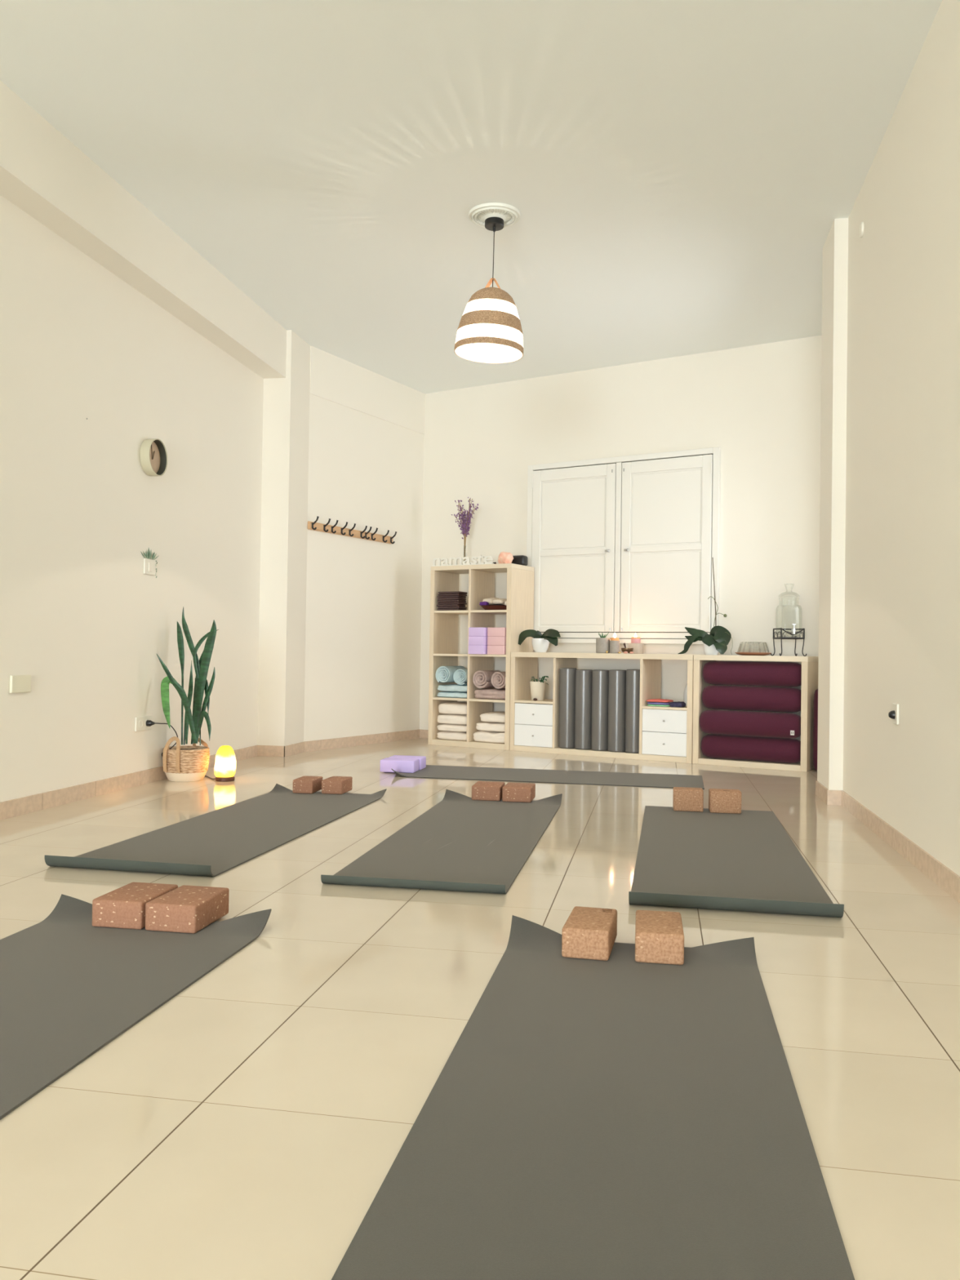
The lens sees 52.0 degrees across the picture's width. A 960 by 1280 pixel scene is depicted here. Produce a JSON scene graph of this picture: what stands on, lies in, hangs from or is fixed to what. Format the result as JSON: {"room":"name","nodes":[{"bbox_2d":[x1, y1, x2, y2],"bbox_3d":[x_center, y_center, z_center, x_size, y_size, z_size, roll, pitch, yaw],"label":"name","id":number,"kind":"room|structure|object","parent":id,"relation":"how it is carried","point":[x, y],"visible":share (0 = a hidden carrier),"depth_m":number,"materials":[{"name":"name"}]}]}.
{"room":"exercise studio","nodes":[
{"label":"exercise studio","id":0,"kind":"room"},
{"bbox_2d":[0,194,263,802],"bbox_3d":[-3.087,-0.832,-0.562,0.150,3.100,15.760,1,-1,10],"label":"wall","id":1,"kind":"structure","parent":0,"point":[81,615],"depth_m":5.19,"materials":[{"name":"white paint"}]},
{"bbox_2d":[8,675,31,693],"bbox_3d":[-2.094,0.200,4.481,0.014,0.080,0.140,1,-1,10],"label":"blank cover plate","id":2,"kind":"object","parent":1,"relation":"attached to","point":[18,683],"visible":1,"depth_m":4.47,"materials":[{"name":"beige plastic"}]},
{"bbox_2d":[0,745,257,820],"bbox_3d":[-3.031,0.680,-0.599,0.009,0.078,15.755,1,-1,10],"label":"baseboard","id":3,"kind":"structure","parent":1,"relation":"attached to","point":[32,803],"depth_m":5.01,"materials":[{"name":"tile"}]},
{"bbox_2d":[0,80,286,378],"bbox_3d":[-2.908,-2.205,-0.574,0.172,0.348,15.757,1,-1,10],"label":"beam","id":4,"kind":"structure","parent":1,"relation":"attached to","point":[42,173],"depth_m":5.02,"materials":[{"name":"white paint"}]},
{"bbox_2d":[134,715,151,731],"bbox_3d":[-1.901,0.472,5.560,0.012,0.080,0.176,1,-1,10],"label":"wall socket","id":5,"kind":"object","parent":1,"relation":"attached to","point":[140,722],"visible":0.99,"depth_m":5.53,"materials":[{"name":"white plastic"}]},
{"bbox_2d":[143,558,155,575],"bbox_3d":[-1.881,-0.415,5.606,0.013,0.086,0.124,1,-1,10],"label":"plant pot","id":6,"kind":"object","parent":1,"relation":"attached to","point":[149,566],"visible":1,"depth_m":5.59,"materials":[{"name":"white ceramic"}]},
{"bbox_2d":[139,438,168,475],"bbox_3d":[-1.853,-1.037,5.590,0.058,0.210,0.210,1,-1,10],"label":"wall clock","id":7,"kind":"object","parent":1,"relation":"attached to","point":[153,452],"visible":1,"depth_m":5.60,"materials":[{"name":"beige wood"}]},
{"bbox_2d":[257,329,310,746],"bbox_3d":[-1.533,-0.704,7.348,0.367,3.100,0.373,1,-1,10],"label":"pillar","id":8,"kind":"structure","parent":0,"point":[286,401],"depth_m":7.16,"materials":[{"name":"white paint"}]},
{"bbox_2d":[257,745,284,756],"bbox_3d":[-1.519,0.804,7.127,0.210,0.078,0.009,1,-1,10],"label":"baseboard","id":9,"kind":"structure","parent":8,"relation":"attached to","point":[263,750],"depth_m":7.12,"materials":[{"name":"tile"}]},
{"bbox_2d":[284,741,304,756],"bbox_3d":[-1.374,0.808,7.290,0.009,0.078,0.382,1,-1,11],"label":"baseboard","id":10,"kind":"structure","parent":8,"relation":"attached to","point":[298,748],"depth_m":7.27,"materials":[{"name":"tile"}]},
{"bbox_2d":[303,393,423,741],"bbox_3d":[-1.006,-0.685,8.228,0.200,3.100,1.575,0,-1,30],"label":"wall","id":11,"kind":"structure","parent":0,"point":[363,626],"depth_m":8.10,"materials":[{"name":"white paint"}]},
{"bbox_2d":[307,515,396,543],"bbox_3d":[-1.002,-0.882,7.949,0.086,0.105,1.090,0,-1,30],"label":"coat rack","id":12,"kind":"object","parent":11,"relation":"attached to","point":[314,526],"visible":1,"depth_m":7.90,"materials":[{"name":"brown wood"}]},
{"bbox_2d":[304,728,419,751],"bbox_3d":[-0.938,0.826,8.155,0.009,0.078,1.575,0,-1,30],"label":"baseboard","id":13,"kind":"structure","parent":11,"relation":"attached to","point":[320,744],"depth_m":8.06,"materials":[{"name":"tile"}]},
{"bbox_2d":[309,346,425,434],"bbox_3d":[-0.897,-2.052,8.193,0.007,0.365,1.575,0,-1,30],"label":"beam","id":14,"kind":"structure","parent":11,"relation":"attached to","point":[335,379],"depth_m":8.11,"materials":[{"name":"white paint"}]},
{"bbox_2d":[0,0,942,393],"bbox_3d":[-0.792,-2.388,0.233,4.900,0.100,18.300,1,-1,10],"label":"ceiling","id":15,"kind":"structure","parent":0,"point":[678,175],"depth_m":4.51,"materials":[{"name":"white paint"}]},
{"bbox_2d":[468,202,519,227],"bbox_3d":[0.077,-2.241,5.219,0.273,0.036,0.273,1,-1,-18],"label":"ceiling rose","id":16,"kind":"object","parent":15,"relation":"attached to","point":[477,215],"visible":0.8,"depth_m":5.17,"materials":[{"name":"white paint"}]},
{"bbox_2d":[454,217,523,363],"bbox_3d":[0.052,-1.867,5.217,0.367,0.713,0.367,1,-1,-33],"label":"pendant lamp","id":17,"kind":"object","parent":16,"relation":"hanging from","point":[490,317],"visible":1,"depth_m":5.11,"materials":[{"name":"multicoloured plastic"}]},
{"bbox_2d":[0,737,959,1279],"bbox_3d":[-0.839,0.812,0.191,4.900,0.100,18.300,1,-1,10],"label":"floor","id":18,"kind":"structure","parent":0,"point":[248,1126],"depth_m":2.03,"materials":[{"name":"tile"}]},
{"bbox_2d":[0,893,271,1119],"bbox_3d":[-1.065,0.749,1.809,0.635,0.060,2.000,1,-1,10],"label":"yoga mat","id":19,"kind":"object","parent":18,"relation":"on","point":[70,986],"visible":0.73,"depth_m":2.26,"materials":[{"name":"rubber"}]},
{"bbox_2d":[92,882,177,929],"bbox_3d":[-0.973,0.750,2.784,0.148,0.076,0.215,1,-1,10],"label":"block","id":20,"kind":"object","parent":19,"relation":"on","point":[123,907],"visible":0.84,"depth_m":2.69,"materials":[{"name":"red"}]},
{"bbox_2d":[145,884,229,933],"bbox_3d":[-0.816,0.752,2.754,0.148,0.076,0.215,1,-1,10],"label":"block","id":21,"kind":"object","parent":19,"relation":"on","point":[184,908],"visible":1,"depth_m":2.66,"materials":[{"name":"red"}]},
{"bbox_2d":[164,770,207,782],"bbox_3d":[-1.731,0.796,5.788,0.242,0.052,0.242,1,-1,10],"label":"saucer","id":22,"kind":"object","parent":18,"relation":"on","point":[172,775],"depth_m":5.69,"materials":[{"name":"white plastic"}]},
{"bbox_2d":[156,606,218,782],"bbox_3d":[-1.693,0.312,5.744,0.315,1.020,0.402,1,-1,-7],"label":"potted snake plant","id":23,"kind":"object","parent":18,"relation":"on","point":[180,763],"visible":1,"depth_m":5.75,"materials":[{"name":"green plant"}]},
{"bbox_2d":[162,746,209,773],"bbox_3d":[-1.730,0.703,5.789,0.266,0.137,0.266,1,-1,10],"label":"basket","id":24,"kind":"object","parent":23,"relation":"attached to","point":[178,759],"depth_m":5.68,"materials":[{"name":"wicker"}]},
{"bbox_2d":[146,720,235,782],"bbox_3d":[-1.657,0.642,5.746,0.424,0.364,0.435,1,-1,10],"label":"salt lamp","id":25,"kind":"object","parent":18,"relation":"on","point":[224,769],"visible":0.84,"depth_m":5.73,"materials":[{"name":"yellow"}]},
{"bbox_2d":[44,783,386,876],"bbox_3d":[-1.007,0.791,4.340,0.625,0.045,2.001,1,-1,12],"label":"yoga mat","id":26,"kind":"object","parent":18,"relation":"on","point":[213,843],"visible":0.99,"depth_m":4.02,"materials":[{"name":"rubber"}]},
{"bbox_2d":[292,775,322,793],"bbox_3d":[-0.935,0.786,5.346,0.112,0.072,0.185,1,-1,8],"label":"block","id":27,"kind":"object","parent":26,"relation":"on","point":[305,784],"visible":0.9,"depth_m":5.26,"materials":[{"name":"red"}]},
{"bbox_2d":[321,776,352,794],"bbox_3d":[-0.775,0.787,5.337,0.116,0.074,0.185,1,-1,10],"label":"block","id":28,"kind":"object","parent":26,"relation":"on","point":[333,784],"visible":1,"depth_m":5.25,"materials":[{"name":"red"}]},
{"bbox_2d":[320,789,562,893],"bbox_3d":[-0.048,0.800,4.164,0.612,0.050,2.000,1,-1,10],"label":"yoga mat","id":29,"kind":"object","parent":18,"relation":"on","point":[461,843],"visible":0.97,"depth_m":3.83,"materials":[{"name":"rubber"}]},
{"bbox_2d":[471,781,505,800],"bbox_3d":[0.045,0.796,5.189,0.150,0.076,0.190,1,-1,9],"label":"block","id":30,"kind":"object","parent":29,"relation":"on","point":[481,790],"visible":0.85,"depth_m":5.10,"materials":[{"name":"red"}]},
{"bbox_2d":[502,782,535,802],"bbox_3d":[0.204,0.798,5.152,0.150,0.076,0.190,1,-1,10],"label":"block","id":31,"kind":"object","parent":29,"relation":"on","point":[511,792],"visible":1,"depth_m":5.07,"materials":[{"name":"red"}]},
{"bbox_2d":[427,563,534,750],"bbox_3d":[0.009,0.134,8.209,0.777,1.491,0.390,0,-1,31],"label":"cube shelf","id":32,"kind":"object","parent":18,"relation":"on","point":[519,611],"visible":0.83,"depth_m":8.14,"materials":[{"name":"brown wood"}]},
{"bbox_2d":[436,730,466,740],"bbox_3d":[-0.168,0.798,8.277,0.324,0.071,0.306,0,-1,31],"label":"folded blanket","id":33,"kind":"object","parent":32,"relation":"on","point":[445,735],"visible":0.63,"depth_m":8.15,"materials":[{"name":"beige fabric"}]},
{"bbox_2d":[436,723,466,732],"bbox_3d":[-0.167,0.733,8.277,0.324,0.059,0.307,0,-1,31],"label":"folded blanket","id":34,"kind":"object","parent":33,"relation":"on","point":[450,727],"visible":0.58,"depth_m":8.15,"materials":[{"name":"beige fabric"}]},
{"bbox_2d":[436,713,466,724],"bbox_3d":[-0.166,0.662,8.278,0.326,0.082,0.308,0,-1,31],"label":"folded blanket","id":35,"kind":"object","parent":34,"relation":"on","point":[461,719],"visible":0.67,"depth_m":8.15,"materials":[{"name":"beige fabric"}]},
{"bbox_2d":[438,702,466,714],"bbox_3d":[-0.160,0.572,8.277,0.310,0.097,0.308,0,-1,31],"label":"folded blanket","id":36,"kind":"object","parent":35,"relation":"on","point":[449,708],"visible":0.75,"depth_m":8.15,"materials":[{"name":"beige fabric"}]},
{"bbox_2d":[437,691,466,697],"bbox_3d":[-0.166,0.457,8.278,0.316,0.050,0.307,0,-1,31],"label":"folded blanket","id":37,"kind":"object","parent":32,"relation":"on","point":[447,694],"visible":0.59,"depth_m":8.15,"materials":[{"name":"fabric"}]},
{"bbox_2d":[437,684,466,692],"bbox_3d":[-0.165,0.402,8.279,0.315,0.059,0.311,0,-1,31],"label":"folded blanket","id":38,"kind":"object","parent":37,"relation":"on","point":[451,687],"visible":0.74,"depth_m":8.15,"materials":[{"name":"blue fabric"}]},
{"bbox_2d":[435,666,466,682],"bbox_3d":[-0.241,0.288,8.306,0.142,0.140,0.284,0,-1,31],"label":"rolled blanket","id":39,"kind":"object","parent":38,"relation":"on","point":[443,673],"visible":0.69,"depth_m":8.20,"materials":[{"name":"blue fabric"}]},
{"bbox_2d":[453,669,467,684],"bbox_3d":[-0.096,0.308,8.236,0.128,0.129,0.284,0,-1,31],"label":"rolled blanket","id":40,"kind":"object","parent":38,"relation":"on","point":[460,676],"visible":0.44,"depth_m":8.12,"materials":[{"name":"blue fabric"}]},
{"bbox_2d":[432,554,493,566],"bbox_3d":[-0.142,-0.656,8.116,0.589,0.082,0.022,0,-1,31],"label":"word sign","id":41,"kind":"object","parent":32,"relation":"on","point":[480,557],"visible":1,"depth_m":8.10,"materials":[{"name":"white wood"}]},
{"bbox_2d":[451,497,478,560],"bbox_3d":[-0.130,-0.913,8.360,0.246,0.603,0.118,0,-1,35],"label":"dried flower","id":42,"kind":"object","parent":32,"relation":"on","point":[464,526],"visible":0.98,"depth_m":8.36,"materials":[{"name":"purple plant"}]},
{"bbox_2d":[467,644,487,654],"bbox_3d":[0.022,0.081,8.063,0.148,0.072,0.220,0,-1,31],"label":"block","id":43,"kind":"object","parent":32,"relation":"on","point":[473,649],"visible":0.67,"depth_m":7.97,"materials":[{"name":"purple"}]},
{"bbox_2d":[468,635,487,645],"bbox_3d":[0.024,0.008,8.064,0.148,0.072,0.220,0,-1,31],"label":"block","id":44,"kind":"object","parent":43,"relation":"on","point":[473,640],"visible":0.7,"depth_m":7.97,"materials":[{"name":"purple"}]},
{"bbox_2d":[468,627,488,636],"bbox_3d":[0.026,-0.064,8.064,0.148,0.072,0.220,0,-1,31],"label":"block","id":45,"kind":"object","parent":44,"relation":"on","point":[482,632],"visible":0.67,"depth_m":7.97,"materials":[{"name":"purple"}]},
{"bbox_2d":[472,730,504,742],"bbox_3d":[0.141,0.790,8.094,0.330,0.091,0.310,0,-1,31],"label":"folded blanket","id":46,"kind":"object","parent":32,"relation":"on","point":[482,735],"visible":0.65,"depth_m":7.97,"materials":[{"name":"beige fabric"}]},
{"bbox_2d":[475,721,504,732],"bbox_3d":[0.150,0.707,8.088,0.309,0.074,0.311,0,-1,31],"label":"folded blanket","id":47,"kind":"object","parent":46,"relation":"on","point":[485,726],"visible":0.62,"depth_m":7.96,"materials":[{"name":"beige fabric"}]},
{"bbox_2d":[480,711,505,722],"bbox_3d":[0.169,0.630,8.078,0.260,0.079,0.310,0,-1,31],"label":"folded blanket","id":48,"kind":"object","parent":47,"relation":"on","point":[492,717],"visible":0.66,"depth_m":7.95,"materials":[{"name":"beige fabric"}]},
{"bbox_2d":[474,688,505,699],"bbox_3d":[0.144,0.442,8.091,0.318,0.084,0.312,0,-1,31],"label":"folded blanket","id":49,"kind":"object","parent":32,"relation":"on","point":[487,693],"visible":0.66,"depth_m":7.96,"materials":[{"name":"pink fabric"}]},
{"bbox_2d":[472,670,500,688],"bbox_3d":[0.074,0.323,8.116,0.145,0.145,0.284,0,-1,31],"label":"rolled blanket","id":50,"kind":"object","parent":49,"relation":"on","point":[482,678],"visible":0.59,"depth_m":8.01,"materials":[{"name":"pink fabric"}]},
{"bbox_2d":[491,671,505,688],"bbox_3d":[0.221,0.327,8.046,0.143,0.138,0.284,0,-1,31],"label":"rolled blanket","id":51,"kind":"object","parent":49,"relation":"on","point":[498,678],"visible":0.43,"depth_m":7.93,"materials":[{"name":"pink fabric"}]},
{"bbox_2d":[480,604,506,609],"bbox_3d":[0.141,-0.260,8.091,0.276,0.039,0.276,0,-1,31],"label":"round dish","id":52,"kind":"object","parent":32,"relation":"on","point":[486,606],"visible":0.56,"depth_m":7.99,"materials":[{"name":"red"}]},
{"bbox_2d":[487,645,506,654],"bbox_3d":[0.182,0.082,8.002,0.160,0.072,0.220,0,-1,31],"label":"block","id":53,"kind":"object","parent":32,"relation":"on","point":[491,650],"visible":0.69,"depth_m":7.90,"materials":[{"name":"pink plastic"}]},
{"bbox_2d":[487,636,506,645],"bbox_3d":[0.183,0.010,8.003,0.160,0.072,0.220,0,-1,31],"label":"block","id":54,"kind":"object","parent":53,"relation":"on","point":[491,641],"visible":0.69,"depth_m":7.90,"materials":[{"name":"pink plastic"}]},
{"bbox_2d":[487,627,506,636],"bbox_3d":[0.184,-0.063,8.004,0.160,0.072,0.220,0,-1,31],"label":"block","id":55,"kind":"object","parent":54,"relation":"on","point":[491,632],"visible":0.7,"depth_m":7.91,"materials":[{"name":"pink plastic"}]},
{"bbox_2d":[497,551,513,564],"bbox_3d":[0.202,-0.666,8.014,0.138,0.108,0.105,0,-1,31],"label":"candle holder","id":56,"kind":"object","parent":32,"relation":"on","point":[504,557],"visible":0.86,"depth_m":7.98,"materials":[{"name":"stone"}]},
{"bbox_2d":[511,555,528,565],"bbox_3d":[0.322,-0.651,8.094,0.132,0.085,0.085,0,-1,31],"label":"pouch","id":57,"kind":"object","parent":32,"relation":"on","point":[517,559],"visible":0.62,"depth_m":8.05,"materials":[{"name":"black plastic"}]},
{"bbox_2d":[391,764,704,789],"bbox_3d":[0.433,0.834,6.192,1.897,0.050,0.635,1,-1,11],"label":"yoga mat","id":58,"kind":"object","parent":18,"relation":"on","point":[475,773],"visible":0.9,"depth_m":6.14,"materials":[{"name":"rubber"}]},
{"bbox_2d":[379,757,418,773],"bbox_3d":[-0.515,0.802,6.300,0.222,0.077,0.150,1,-1,10],"label":"block","id":59,"kind":"object","parent":58,"relation":"on","point":[398,765],"visible":0.98,"depth_m":6.23,"materials":[{"name":"purple plastic"}]},
{"bbox_2d":[389,755,426,769],"bbox_3d":[-0.479,0.805,6.459,0.222,0.077,0.150,1,-1,10],"label":"block","id":60,"kind":"object","parent":58,"relation":"on","point":[422,759],"visible":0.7,"depth_m":6.43,"materials":[{"name":"purple plastic"}]},
{"bbox_2d":[331,915,854,1279],"bbox_3d":[0.222,0.762,1.643,0.630,0.067,1.975,1,-1,10],"label":"yoga mat","id":61,"kind":"object","parent":18,"relation":"on","point":[620,1117],"visible":0.86,"depth_m":1.55,"materials":[{"name":"rubber"}]},
{"bbox_2d":[561,906,617,960],"bbox_3d":[0.289,0.765,2.575,0.119,0.078,0.226,1,-1,13],"label":"block","id":62,"kind":"object","parent":61,"relation":"on","point":[588,932],"visible":1,"depth_m":2.48,"materials":[{"name":"beige"}]},
{"bbox_2d":[635,910,684,964],"bbox_3d":[0.463,0.768,2.549,0.120,0.076,0.226,1,-1,9],"label":"block","id":63,"kind":"object","parent":61,"relation":"on","point":[659,935],"visible":1,"depth_m":2.44,"materials":[{"name":"beige wood"}]},
{"bbox_2d":[509,652,695,763],"bbox_3d":[0.981,0.495,7.614,1.498,0.783,0.398,0,-1,31],"label":"cube shelf","id":64,"kind":"object","parent":18,"relation":"on","point":[665,733],"visible":0.86,"depth_m":7.49,"materials":[{"name":"brown wood"}]},
{"bbox_2d":[529,675,548,700],"bbox_3d":[0.479,0.383,7.836,0.176,0.197,0.130,0,-1,40],"label":"potted plant","id":65,"kind":"object","parent":64,"relation":"on","point":[537,689],"visible":1,"depth_m":7.80,"materials":[{"name":"beige ceramic"}]},
{"bbox_2d":[529,681,546,700],"bbox_3d":[0.461,0.406,7.850,0.130,0.150,0.130,0,-1,31],"label":"pot","id":66,"kind":"object","parent":65,"relation":"attached to","point":[537,688],"depth_m":7.80,"materials":[{"name":"beige ceramic"}]},
{"bbox_2d":[518,628,560,652],"bbox_3d":[0.500,0.005,7.912,0.376,0.189,0.161,0,-1,31],"label":"potted orchid","id":67,"kind":"object","parent":64,"relation":"on","point":[540,643],"visible":0.96,"depth_m":7.88,"materials":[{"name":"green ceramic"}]},
{"bbox_2d":[558,667,577,748],"bbox_3d":[0.684,0.528,7.664,0.136,0.624,0.136,0,-1,31],"label":"yoga mat","id":68,"kind":"object","parent":64,"relation":"on","point":[566,675],"visible":0.94,"depth_m":7.60,"materials":[{"name":"grey rubber"}]},
{"bbox_2d":[574,669,592,749],"bbox_3d":[0.801,0.533,7.589,0.136,0.615,0.136,0,-1,31],"label":"yoga mat","id":69,"kind":"object","parent":64,"relation":"on","point":[583,700],"visible":0.96,"depth_m":7.53,"materials":[{"name":"grey rubber"}]},
{"bbox_2d":[591,669,608,751],"bbox_3d":[0.922,0.534,7.521,0.136,0.615,0.136,0,-1,31],"label":"yoga mat","id":70,"kind":"object","parent":64,"relation":"on","point":[599,725],"visible":0.94,"depth_m":7.46,"materials":[{"name":"grey rubber"}]},
{"bbox_2d":[595,632,609,653],"bbox_3d":[0.950,0.021,7.595,0.106,0.161,0.106,0,-1,31],"label":"potted succulent","id":71,"kind":"object","parent":64,"relation":"on","point":[602,643],"visible":0.97,"depth_m":7.55,"materials":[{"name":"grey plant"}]},
{"bbox_2d":[609,632,619,653],"bbox_3d":[1.034,0.023,7.550,0.075,0.160,0.075,0,-1,31],"label":"candle","id":72,"kind":"object","parent":64,"relation":"on","point":[614,642],"visible":0.88,"depth_m":7.52,"materials":[{"name":"wax"}]},
{"bbox_2d":[607,669,626,751],"bbox_3d":[1.039,0.533,7.447,0.136,0.618,0.136,0,-1,31],"label":"yoga mat","id":73,"kind":"object","parent":64,"relation":"on","point":[617,677],"visible":0.98,"depth_m":7.39,"materials":[{"name":"grey rubber"}]},
{"bbox_2d":[625,669,639,753],"bbox_3d":[1.160,0.531,7.379,0.136,0.624,0.136,0,-1,31],"label":"yoga mat","id":74,"kind":"object","parent":64,"relation":"on","point":[632,688],"visible":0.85,"depth_m":7.32,"materials":[{"name":"grey rubber"}]},
{"bbox_2d":[627,632,643,653],"bbox_3d":[1.194,0.024,7.536,0.092,0.161,0.092,0,-1,31],"label":"candle","id":75,"kind":"object","parent":64,"relation":"on","point":[636,644],"visible":0.98,"depth_m":7.50,"materials":[{"name":"wax"}]},
{"bbox_2d":[647,704,670,706],"bbox_3d":[1.343,0.484,7.315,0.174,0.014,0.144,0,-1,31],"label":"folded cloth","id":76,"kind":"object","parent":64,"relation":"on","point":[664,705],"visible":0.77,"depth_m":7.26,"materials":[{"name":"green"}]},
{"bbox_2d":[647,702,671,704],"bbox_3d":[1.342,0.469,7.316,0.169,0.018,0.142,0,-1,31],"label":"folded cloth","id":77,"kind":"object","parent":76,"relation":"on","point":[650,703],"visible":0.75,"depth_m":7.27,"materials":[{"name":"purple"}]},
{"bbox_2d":[646,698,673,702],"bbox_3d":[1.339,0.449,7.317,0.179,0.022,0.143,0,-1,31],"label":"folded cloth","id":78,"kind":"object","parent":77,"relation":"on","point":[651,700],"visible":1,"depth_m":7.26,"materials":[{"name":"red"}]},
{"bbox_2d":[669,701,685,706],"bbox_3d":[1.455,0.472,7.225,0.104,0.040,0.105,0,-1,31],"label":"folded cloth","id":79,"kind":"object","parent":64,"relation":"on","point":[678,704],"visible":1,"depth_m":7.19,"materials":[{"name":"blue"}]},
{"bbox_2d":[628,805,844,917],"bbox_3d":[0.955,0.813,3.948,0.625,0.048,2.045,1,-1,11],"label":"yoga mat","id":80,"kind":"object","parent":18,"relation":"on","point":[747,861],"visible":0.94,"depth_m":3.58,"materials":[{"name":"rubber"}]},
{"bbox_2d":[672,786,703,812],"bbox_3d":[1.033,0.791,4.882,0.144,0.108,0.090,1,-1,9],"label":"block","id":81,"kind":"object","parent":80,"relation":"on","point":[684,798],"visible":1,"depth_m":4.84,"materials":[{"name":"beige"}]},
{"bbox_2d":[708,788,741,813],"bbox_3d":[1.205,0.792,4.840,0.150,0.108,0.090,1,-1,8],"label":"block","id":82,"kind":"object","parent":80,"relation":"on","point":[720,800],"visible":1,"depth_m":4.80,"materials":[{"name":"beige"}]},
{"bbox_2d":[692,654,818,771],"bbox_3d":[1.972,0.502,7.025,0.798,0.781,0.390,0,-1,31],"label":"cube shelf","id":83,"kind":"object","parent":18,"relation":"on","point":[809,664],"visible":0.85,"depth_m":6.82,"materials":[{"name":"brown wood"}]},
{"bbox_2d":[678,557,733,654],"bbox_3d":[1.665,-0.248,7.206,0.389,0.715,0.154,0,-1,26],"label":"potted orchid","id":84,"kind":"object","parent":83,"relation":"on","point":[714,642],"visible":0.98,"depth_m":7.16,"materials":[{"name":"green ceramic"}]},
{"bbox_2d":[701,733,800,763],"bbox_3d":[1.910,0.763,6.926,0.700,0.172,0.158,0,-1,31],"label":"bolster","id":85,"kind":"object","parent":83,"relation":"on","point":[784,750],"visible":0.93,"depth_m":6.86,"materials":[{"name":"fabric"}]},
{"bbox_2d":[699,709,800,738],"bbox_3d":[1.892,0.588,6.897,0.702,0.175,0.170,0,-1,31],"label":"bolster","id":86,"kind":"object","parent":85,"relation":"on","point":[746,723],"visible":0.98,"depth_m":6.83,"materials":[{"name":"purple"}]},
{"bbox_2d":[702,684,800,712],"bbox_3d":[1.917,0.413,6.933,0.698,0.174,0.160,0,-1,31],"label":"bolster","id":87,"kind":"object","parent":86,"relation":"on","point":[766,699],"visible":0.94,"depth_m":6.87,"materials":[{"name":"red fabric"}]},
{"bbox_2d":[702,661,801,687],"bbox_3d":[1.922,0.238,6.936,0.696,0.173,0.159,0,-1,31],"label":"bolster","id":88,"kind":"object","parent":87,"relation":"on","point":[757,673],"visible":0.95,"depth_m":6.87,"materials":[{"name":"fabric"}]},
{"bbox_2d":[734,652,770,655],"bbox_3d":[1.953,0.100,7.034,0.256,0.022,0.256,0,-1,31],"label":"round tray","id":89,"kind":"object","parent":83,"relation":"on","point":[738,653],"visible":0.89,"depth_m":6.94,"materials":[{"name":"orange wood"}]},
{"bbox_2d":[770,627,806,656],"bbox_3d":[2.167,0.016,6.907,0.192,0.195,0.192,1,-1,-2],"label":"stand","id":90,"kind":"object","parent":83,"relation":"on","point":[781,637],"visible":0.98,"depth_m":6.83,"materials":[{"name":"black metal"}]},
{"bbox_2d":[813,688,817,770],"bbox_3d":[2.335,0.613,6.711,0.116,0.560,0.117,0,-1,31],"label":"bolster","id":91,"kind":"object","parent":18,"relation":"on","point":[815,694],"visible":0.27,"depth_m":6.69,"materials":[{"name":"purple fabric"}]},
{"bbox_2d":[419,335,822,741],"bbox_3d":[1.097,-0.657,8.000,3.850,3.100,0.200,0,-1,31],"label":"wall","id":92,"kind":"structure","parent":0,"point":[760,404],"depth_m":7.66,"materials":[{"name":"white paint"}]},
{"bbox_2d":[419,728,428,738],"bbox_3d":[1.017,0.852,7.893,3.660,0.078,0.009,0,-1,31],"label":"baseboard","id":93,"kind":"structure","parent":92,"relation":"attached to","point":[424,734],"depth_m":8.80,"materials":[{"name":"tile"}]},
{"bbox_2d":[526,446,720,644],"bbox_3d":[1.096,-0.715,7.842,1.660,1.498,0.075,0,-1,31],"label":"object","id":94,"kind":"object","parent":92,"relation":"in","point":[625,546],"depth_m":7.79,"materials":[{"name":"white paint"}]},
{"bbox_2d":[539,468,616,626],"bbox_3d":[0.765,-0.740,8.056,0.743,1.347,0.016,0,-1,31],"label":"shutter","id":95,"kind":"object","parent":94,"relation":"attached to","point":[578,506],"depth_m":8.02,"materials":[{"name":"white paint"}]},
{"bbox_2d":[629,467,712,631],"bbox_3d":[1.446,-0.735,7.648,0.731,1.347,0.016,0,-1,31],"label":"shutter","id":96,"kind":"object","parent":94,"relation":"attached to","point":[671,508],"depth_m":7.61,"materials":[{"name":"white paint"}]},
{"bbox_2d":[817,217,848,790],"bbox_3d":[1.926,-0.680,5.378,0.070,3.100,0.390,1,-1,10],"label":"wall","id":97,"kind":"structure","parent":0,"point":[835,248],"depth_m":5.20,"materials":[{"name":"white paint"}]},
{"bbox_2d":[815,780,828,804],"bbox_3d":[1.865,0.831,5.365,0.009,0.078,0.390,1,-1,10],"label":"baseboard","id":98,"kind":"structure","parent":97,"relation":"attached to","point":[820,790],"depth_m":5.35,"materials":[{"name":"tile"}]},
{"bbox_2d":[826,790,841,805],"bbox_3d":[1.864,0.828,5.162,0.079,0.078,0.009,1,-1,10],"label":"baseboard","id":99,"kind":"structure","parent":97,"relation":"attached to","point":[833,797],"depth_m":5.16,"materials":[{"name":"tile"}]},
{"bbox_2d":[842,0,959,875],"bbox_3d":[0.788,-0.790,-1.748,0.250,3.100,14.820,1,-1,10],"label":"wall","id":100,"kind":"structure","parent":0,"point":[902,622],"depth_m":3.88,"materials":[{"name":"white paint"}]},
{"bbox_2d":[892,702,899,724],"bbox_3d":[1.694,0.301,4.007,0.010,0.084,0.084,1,-1,10],"label":"wall socket","id":101,"kind":"object","parent":100,"relation":"attached to","point":[895,707],"visible":0.96,"depth_m":3.97,"materials":[{"name":"white"}]},
{"bbox_2d":[840,790,959,902],"bbox_3d":[0.604,0.716,-1.936,0.009,0.078,14.430,1,-1,10],"label":"baseboard","id":102,"kind":"structure","parent":100,"relation":"attached to","point":[944,877],"depth_m":3.77,"materials":[{"name":"tile"}]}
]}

